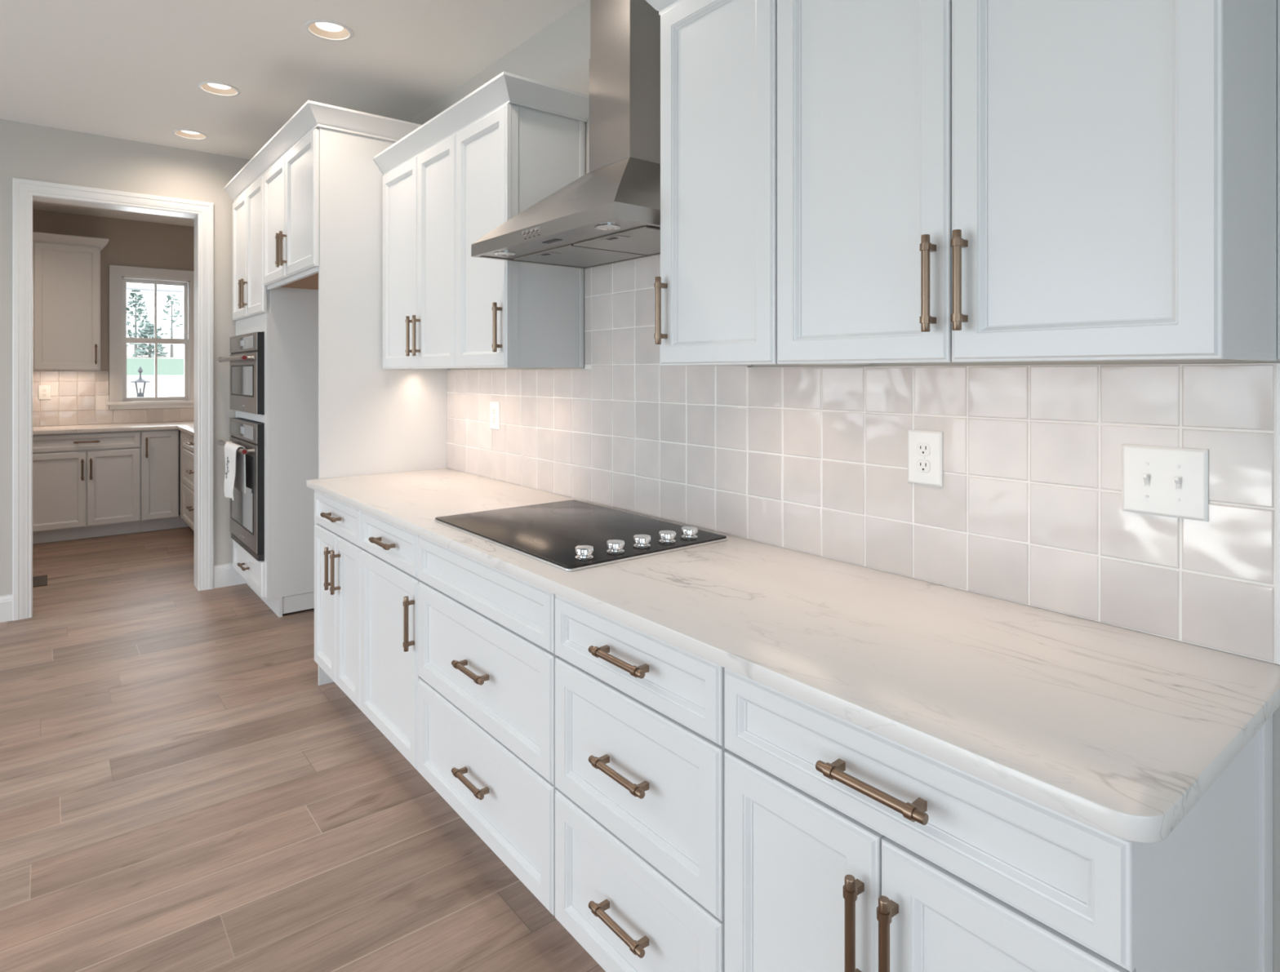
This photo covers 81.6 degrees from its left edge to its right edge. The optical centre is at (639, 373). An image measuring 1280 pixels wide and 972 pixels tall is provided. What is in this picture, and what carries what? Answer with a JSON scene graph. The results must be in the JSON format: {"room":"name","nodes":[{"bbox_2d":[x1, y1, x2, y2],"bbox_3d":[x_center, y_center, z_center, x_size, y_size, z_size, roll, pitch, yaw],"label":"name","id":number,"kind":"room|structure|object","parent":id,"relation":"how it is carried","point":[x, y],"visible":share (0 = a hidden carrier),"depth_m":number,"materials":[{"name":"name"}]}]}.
{"room":"kitchen","nodes":[
{"label":"kitchen","id":0,"kind":"room"},
{"bbox_2d":[32,209,194,515],"bbox_3d":[-5.112,-0.015,6.745,2.762,2.830,0.160,0,0,-39],"label":"wall","id":1,"kind":"structure","parent":0,"point":[131,243],"depth_m":6.89,"materials":[{"name":"beige paint"}]},
{"bbox_2d":[32,231,109,370],"bbox_3d":[-5.015,-0.603,6.480,0.600,1.155,0.371,0,0,-39],"label":"upper cabinet","id":2,"kind":"object","parent":1,"relation":"attached to","point":[66,268],"visible":0.98,"depth_m":6.37,"materials":[{"name":"white paint"}]},
{"bbox_2d":[32,370,194,426],"bbox_3d":[-4.679,0.222,6.982,1.768,0.492,0.011,0,0,-39],"label":"backsplash","id":3,"kind":"structure","parent":1,"relation":"attached to","point":[77,397],"depth_m":6.69,"materials":[{"name":"tile"}]},
{"bbox_2d":[38,385,50,399],"bbox_3d":[-5.234,0.171,6.524,0.087,0.126,0.008,0,0,-39],"label":"wall outlet","id":4,"kind":"object","parent":3,"relation":"attached to","point":[44,391],"visible":1,"depth_m":6.52,"materials":[{"name":"white plastic"}]},
{"bbox_2d":[105,265,194,409],"bbox_3d":[-4.630,-0.329,7.099,0.795,1.328,0.200,0,0,-39],"label":"window","id":5,"kind":"structure","parent":1,"relation":"in","point":[119,276],"depth_m":7.02,"materials":[{"name":"white paint"}]},
{"bbox_2d":[0,119,249,595],"bbox_3d":[-4.132,-0.015,3.846,5.162,2.830,0.150,0,0,-39],"label":"wall","id":6,"kind":"structure","parent":0,"point":[28,151],"depth_m":4.51,"materials":[{"name":"grey paint"}]},
{"bbox_2d":[0,594,12,622],"bbox_3d":[-4.824,1.327,3.185,3.256,0.145,0.015,0,0,-39],"label":"baseboard","id":7,"kind":"structure","parent":6,"relation":"attached to","point":[6,602],"depth_m":4.18,"materials":[{"name":"white paint"}]},
{"bbox_2d":[12,177,213,621],"bbox_3d":[-3.216,0.147,4.580,0.998,2.506,0.194,0,0,-39],"label":"trim","id":8,"kind":"structure","parent":6,"relation":"attached to","point":[24,191],"depth_m":4.34,"materials":[{"name":"white paint"}]},
{"bbox_2d":[213,563,246,588],"bbox_3d":[-2.679,1.327,4.905,0.246,0.145,0.015,0,0,-39],"label":"baseboard","id":9,"kind":"structure","parent":6,"relation":"attached to","point":[224,575],"depth_m":4.87,"materials":[{"name":"white paint"}]},
{"bbox_2d":[0,0,584,226],"bbox_3d":[-2.390,-1.430,1.544,5.400,0.001,11.800,0,0,-39],"label":"ceiling","id":10,"kind":"structure","parent":0,"point":[126,69],"depth_m":3.41,"materials":[{"name":"white paint"}]},
{"bbox_2d":[172,128,208,139],"bbox_3d":[-2.691,-1.440,4.444,0.188,0.029,0.188,0,0,-39],"label":"recessed light","id":11,"kind":"object","parent":10,"relation":"in","point":[193,135],"visible":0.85,"depth_m":4.47,"materials":[{"name":"beige"}]},
{"bbox_2d":[197,81,240,96],"bbox_3d":[-2.115,-1.440,3.732,0.188,0.029,0.188,0,0,-39],"label":"recessed light","id":12,"kind":"object","parent":10,"relation":"in","point":[224,91],"visible":0.81,"depth_m":3.76,"materials":[{"name":"beige"}]},
{"bbox_2d":[304,19,353,40],"bbox_3d":[-1.296,-1.440,3.095,0.188,0.029,0.188,0,0,-39],"label":"recessed light","id":13,"kind":"object","parent":10,"relation":"in","point":[312,26],"visible":0.97,"depth_m":3.12,"materials":[{"name":"white paint"}]},
{"bbox_2d":[0,526,605,971],"bbox_3d":[-2.374,1.430,1.685,5.200,0.060,11.600,0,0,-39],"label":"floor","id":14,"kind":"structure","parent":0,"point":[181,788],"depth_m":2.40,"materials":[{"name":"brown wood"}]},
{"bbox_2d":[32,574,47,587],"bbox_3d":[-4.065,1.398,4.969,0.152,0.005,0.310,0,0,-39],"label":"floor vent","id":15,"kind":"object","parent":14,"relation":"in","point":[42,580],"visible":0.45,"depth_m":4.99,"materials":[{"name":"brown metal"}]},
{"bbox_2d":[32,431,140,544],"bbox_3d":[-4.836,0.951,6.436,0.795,0.898,0.664,0,0,-39],"label":"pantry cabinet","id":16,"kind":"object","parent":14,"relation":"on","point":[87,485],"visible":0.93,"depth_m":6.22,"materials":[{"name":"white paint"}]},
{"bbox_2d":[139,429,189,532],"bbox_3d":[-4.377,0.951,6.804,0.379,0.898,0.664,0,0,-39],"label":"pantry cabinet","id":17,"kind":"object","parent":14,"relation":"on","point":[159,449],"visible":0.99,"depth_m":6.56,"materials":[{"name":"white paint"}]},
{"bbox_2d":[178,430,194,531],"bbox_3d":[-3.672,0.951,6.591,0.706,0.898,1.878,0,0,-39],"label":"pantry cabinet","id":18,"kind":"object","parent":14,"relation":"on","point":[186,442],"visible":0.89,"depth_m":6.37,"materials":[{"name":"white paint"}]},
{"bbox_2d":[32,421,194,436],"bbox_3d":[-4.178,0.484,6.179,2.010,0.032,1.888,0,0,-39],"label":"countertop","id":19,"kind":"structure","parent":18,"relation":"on","point":[188,427],"depth_m":6.42,"materials":[{"name":"white stone"}]},
{"bbox_2d":[232,175,318,617],"bbox_3d":[-2.171,0.130,4.735,0.686,2.540,0.881,0,0,-39],"label":"tall cabinet","id":20,"kind":"object","parent":14,"relation":"on","point":[288,317],"visible":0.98,"depth_m":4.31,"materials":[{"name":"white paint"}]},
{"bbox_2d":[217,417,264,561],"bbox_3d":[-2.226,0.682,4.701,0.674,0.783,0.784,0,0,-39],"label":"wall oven","id":21,"kind":"object","parent":20,"relation":"in","point":[247,509],"visible":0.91,"depth_m":4.33,"materials":[{"name":"silver metal"}]},
{"bbox_2d":[223,442,245,500],"bbox_3d":[-2.428,0.589,4.430,0.070,0.329,0.358,0,0,-39],"label":"dish towel","id":22,"kind":"object","parent":21,"relation":"hanging from","point":[235,462],"visible":0.98,"depth_m":4.42,"materials":[{"name":"white fabric"}]},
{"bbox_2d":[217,332,264,414],"bbox_3d":[-2.226,0.000,4.701,0.674,0.472,0.784,0,0,-39],"label":"microwave oven","id":23,"kind":"object","parent":20,"relation":"in","point":[246,358],"visible":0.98,"depth_m":4.38,"materials":[{"name":"silver metal"}]},
{"bbox_2d":[314,490,363,710],"bbox_3d":[-1.038,0.959,3.299,0.714,0.883,0.710,0,0,-39],"label":"base cabinet","id":24,"kind":"object","parent":14,"relation":"on","point":[338,548],"visible":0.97,"depth_m":3.02,"materials":[{"name":"white paint"}]},
{"bbox_2d":[306,468,1279,843],"bbox_3d":[-0.215,0.501,2.298,0.686,0.030,3.302,0,0,-39],"label":"countertop","id":25,"kind":"structure","parent":24,"relation":"on","point":[1119,732],"depth_m":1.27,"materials":[{"name":"white stone"}]},
{"bbox_2d":[434,499,727,571],"bbox_3d":[-0.210,0.466,2.298,0.556,0.040,0.808,0,0,-39],"label":"cooktop","id":26,"kind":"object","parent":25,"relation":"in","point":[573,535],"visible":1,"depth_m":2.18,"materials":[{"name":"black glass"}]},
{"bbox_2d":[318,126,448,479],"bbox_3d":[-1.233,0.133,3.613,0.626,2.535,0.020,0,0,-39],"label":"end panel","id":27,"kind":"object","parent":14,"relation":"on","point":[373,419],"visible":0.5,"depth_m":3.53,"materials":[{"name":"white paint"}]},
{"bbox_2d":[360,511,421,771],"bbox_3d":[-0.641,0.959,2.806,0.714,0.883,0.552,0,0,-39],"label":"base cabinet","id":28,"kind":"object","parent":14,"relation":"on","point":[389,580],"visible":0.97,"depth_m":2.59,"materials":[{"name":"white paint"}]},
{"bbox_2d":[417,535,558,915],"bbox_3d":[-0.212,0.959,2.271,0.714,0.883,0.816,0,0,-39],"label":"base cabinet","id":29,"kind":"object","parent":14,"relation":"on","point":[486,655],"visible":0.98,"depth_m":2.01,"materials":[{"name":"white paint"}]},
{"bbox_2d":[555,594,728,971],"bbox_3d":[0.218,0.959,1.734,0.714,0.883,0.557,0,0,-39],"label":"base cabinet","id":30,"kind":"object","parent":14,"relation":"on","point":[640,749],"visible":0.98,"depth_m":1.51,"materials":[{"name":"white paint"}]},
{"bbox_2d":[724,668,1272,971],"bbox_3d":[0.594,0.959,1.266,0.714,0.883,0.640,0,0,-39],"label":"base cabinet","id":31,"kind":"object","parent":14,"relation":"on","point":[850,847],"visible":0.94,"depth_m":1.04,"materials":[{"name":"white paint"}]},
{"bbox_2d":[408,0,1279,971],"bbox_3d":[0.610,-0.015,1.970,0.188,2.830,8.710,0,0,-39],"label":"wall","id":32,"kind":"structure","parent":0,"point":[558,55],"depth_m":2.88,"materials":[{"name":"grey paint"}]},
{"bbox_2d":[263,126,319,290],"bbox_3d":[-1.574,-0.806,3.991,0.686,0.668,1.026,0,0,-39],"label":"upper cabinet","id":33,"kind":"object","parent":32,"relation":"attached to","point":[291,186],"visible":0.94,"depth_m":3.75,"materials":[{"name":"white paint"}]},
{"bbox_2d":[223,100,422,202],"bbox_3d":[-1.835,-1.175,4.310,0.696,0.090,1.994,0,0,-39],"label":"crown molding","id":34,"kind":"structure","parent":33,"relation":"on","point":[312,115],"depth_m":3.58,"materials":[{"name":"white paint"}]},
{"bbox_2d":[382,133,457,368],"bbox_3d":[-0.869,-0.520,3.355,0.381,1.000,0.822,0,0,-39],"label":"upper cabinet","id":35,"kind":"object","parent":32,"relation":"attached to","point":[419,196],"visible":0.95,"depth_m":3.20,"materials":[{"name":"white paint"}]},
{"bbox_2d":[373,71,589,175],"bbox_3d":[-0.724,-0.996,3.174,0.384,0.080,1.298,0,0,-39],"label":"crown molding","id":36,"kind":"structure","parent":35,"relation":"attached to","point":[504,88],"depth_m":2.77,"materials":[{"name":"white paint"}]},
{"bbox_2d":[456,102,585,368],"bbox_3d":[-0.481,-0.520,2.872,0.381,1.000,0.412,0,0,-39],"label":"upper cabinet","id":37,"kind":"object","parent":32,"relation":"attached to","point":[510,314],"visible":0.9,"depth_m":2.74,"materials":[{"name":"white paint"}]},
{"bbox_2d":[471,0,660,268],"bbox_3d":[-0.141,-0.910,2.352,0.480,1.038,0.812,0,0,-39],"label":"range hood","id":38,"kind":"object","parent":32,"relation":"attached to","point":[611,214],"visible":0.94,"depth_m":2.33,"materials":[{"name":"silver metal"}]},
{"bbox_2d":[493,251,515,255],"bbox_3d":[-0.449,-0.398,2.473,0.072,0.004,0.072,0,0,-39],"label":"hood light","id":39,"kind":"object","parent":38,"relation":"on","point":[499,253],"depth_m":2.46,"materials":[{"name":"white plastic"}]},
{"bbox_2d":[594,223,620,230],"bbox_3d":[-0.089,-0.398,2.024,0.072,0.004,0.072,0,0,-39],"label":"hood light","id":40,"kind":"object","parent":38,"relation":"on","point":[599,226],"depth_m":2.01,"materials":[{"name":"white plastic"}]},
{"bbox_2d":[654,0,816,366],"bbox_3d":[0.294,-0.520,1.906,0.381,1.000,0.399,0,0,-39],"label":"upper cabinet","id":41,"kind":"object","parent":32,"relation":"attached to","point":[716,287],"visible":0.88,"depth_m":1.80,"materials":[{"name":"white paint"}]},
{"bbox_2d":[645,0,684,15],"bbox_3d":[0.545,-0.996,1.591,0.384,0.080,1.328,0,0,-39],"label":"crown molding","id":42,"kind":"structure","parent":41,"relation":"attached to","point":[661,6],"depth_m":1.96,"materials":[{"name":"white paint"}]},
{"bbox_2d":[446,254,1279,665],"bbox_3d":[0.042,-0.030,2.516,0.012,1.030,3.284,0,0,-39],"label":"tile backsplash","id":43,"kind":"structure","parent":32,"relation":"attached to","point":[1027,509],"depth_m":1.71,"materials":[{"name":"white tile"}]},
{"bbox_2d":[489,401,499,430],"bbox_3d":[-0.664,0.193,3.380,0.008,0.126,0.087,0,0,-39],"label":"wall outlet","id":44,"kind":"object","parent":43,"relation":"attached to","point":[494,406],"visible":1,"depth_m":3.37,"materials":[{"name":"white plastic"}]},
{"bbox_2d":[492,408,495,414],"bbox_3d":[-0.666,0.173,3.378,0.002,0.029,0.033,0,0,-39],"label":"receptacle","id":45,"kind":"object","parent":44,"relation":"attached to","point":[493,409],"depth_m":3.37,"materials":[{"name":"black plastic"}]},
{"bbox_2d":[492,416,495,422],"bbox_3d":[-0.666,0.212,3.378,0.002,0.029,0.033,0,0,-39],"label":"receptacle","id":46,"kind":"object","parent":44,"relation":"attached to","point":[493,417],"depth_m":3.38,"materials":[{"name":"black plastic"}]},
{"bbox_2d":[907,429,942,487],"bbox_3d":[0.661,0.197,1.728,0.008,0.126,0.087,0,0,-39],"label":"wall outlet","id":47,"kind":"object","parent":43,"relation":"attached to","point":[925,448],"visible":1,"depth_m":1.72,"materials":[{"name":"white plastic"}]},
{"bbox_2d":[916,443,930,456],"bbox_3d":[0.659,0.177,1.726,0.002,0.029,0.033,0,0,-39],"label":"receptacle","id":48,"kind":"object","parent":47,"relation":"attached to","point":[922,449],"depth_m":1.72,"materials":[{"name":"white plastic"}]},
{"bbox_2d":[916,459,930,472],"bbox_3d":[0.659,0.216,1.726,0.002,0.029,0.033,0,0,-39],"label":"receptacle","id":49,"kind":"object","parent":47,"relation":"attached to","point":[922,465],"depth_m":1.72,"materials":[{"name":"white plastic"}]},
{"bbox_2d":[1121,444,1208,521],"bbox_3d":[0.953,0.199,1.356,0.018,0.127,0.134,0,0,-39],"label":"light switch","id":50,"kind":"object","parent":43,"relation":"attached to","point":[1160,481],"visible":1,"depth_m":1.35,"materials":[{"name":"white plastic"}]},
{"bbox_2d":[777,0,1279,364],"bbox_3d":[0.674,-0.520,1.432,0.381,1.000,0.812,0,0,-39],"label":"upper cabinet","id":51,"kind":"object","parent":32,"relation":"attached to","point":[958,180],"visible":1,"depth_m":1.24,"materials":[{"name":"white paint"}]},
{"label":"outside","id":52,"kind":"structure","parent":0,"visible":0},
{"bbox_2d":[126,374,183,397],"bbox_3d":[-10.263,1.105,15.356,120.000,2.090,19.200,0,0,-39],"label":"driveway","id":53,"kind":"structure","parent":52,"point":[168,385],"depth_m":20.96,"materials":[{"name":"beige concrete"}]},
{"bbox_2d":[130,366,149,397],"bbox_3d":[-7.845,0.897,11.654,0.242,2.005,0.242,0,0,-39],"label":"lantern","id":54,"kind":"object","parent":53,"relation":"on","point":[140,394],"visible":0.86,"depth_m":11.63,"materials":[{"name":"black metal"}]},
{"bbox_2d":[137,388,142,395],"bbox_3d":[-7.845,0.300,11.654,0.055,0.120,0.055,0,0,-39],"label":"socket","id":55,"kind":"object","parent":54,"relation":"attached to","point":[140,393],"depth_m":11.64,"materials":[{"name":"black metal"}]},
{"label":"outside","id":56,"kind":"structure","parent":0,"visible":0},
{"bbox_2d":[126,343,183,359],"bbox_3d":[-33.319,-1.450,44.102,120.000,2.300,49.499,0,0,-39],"label":"hillside","id":57,"kind":"structure","parent":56,"point":[178,350],"depth_m":35.43,"materials":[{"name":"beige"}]},
{"bbox_2d":[126,289,150,355],"bbox_3d":[-18.517,-1.878,27.349,1.273,2.755,1.179,0,0,-39],"label":"conifer","id":58,"kind":"object","parent":57,"relation":"on","point":[136,301],"visible":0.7,"depth_m":27.36,"materials":[{"name":"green plant"}]},
{"bbox_2d":[133,322,168,357],"bbox_3d":[-17.701,-1.166,26.836,1.078,1.331,0.968,0,0,-39],"label":"shrub","id":59,"kind":"object","parent":57,"relation":"on","point":[148,327],"visible":0.76,"depth_m":26.69,"materials":[{"name":"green plant"}]},
{"bbox_2d":[157,294,183,357],"bbox_3d":[-17.701,-1.739,28.018,0.914,2.479,0.839,0,0,21],"label":"young tree","id":60,"kind":"object","parent":57,"relation":"on","point":[169,297],"visible":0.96,"depth_m":28.06,"materials":[{"name":"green plant"}]},
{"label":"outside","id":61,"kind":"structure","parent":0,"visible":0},
{"bbox_2d":[126,358,183,375],"bbox_3d":[-17.052,-0.120,23.820,120.000,0.760,2.499,0,0,-39],"label":"lawn","id":62,"kind":"structure","parent":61,"point":[165,366],"depth_m":24.59,"materials":[{"name":"green plant"}]},
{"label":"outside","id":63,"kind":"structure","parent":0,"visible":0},
{"bbox_2d":[126,283,183,293],"bbox_3d":[-5.320,-1.103,9.193,6.000,0.235,0.200,0,0,-39],"label":"beam","id":64,"kind":"structure","parent":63,"point":[138,286],"depth_m":8.77,"materials":[{"name":"white"}]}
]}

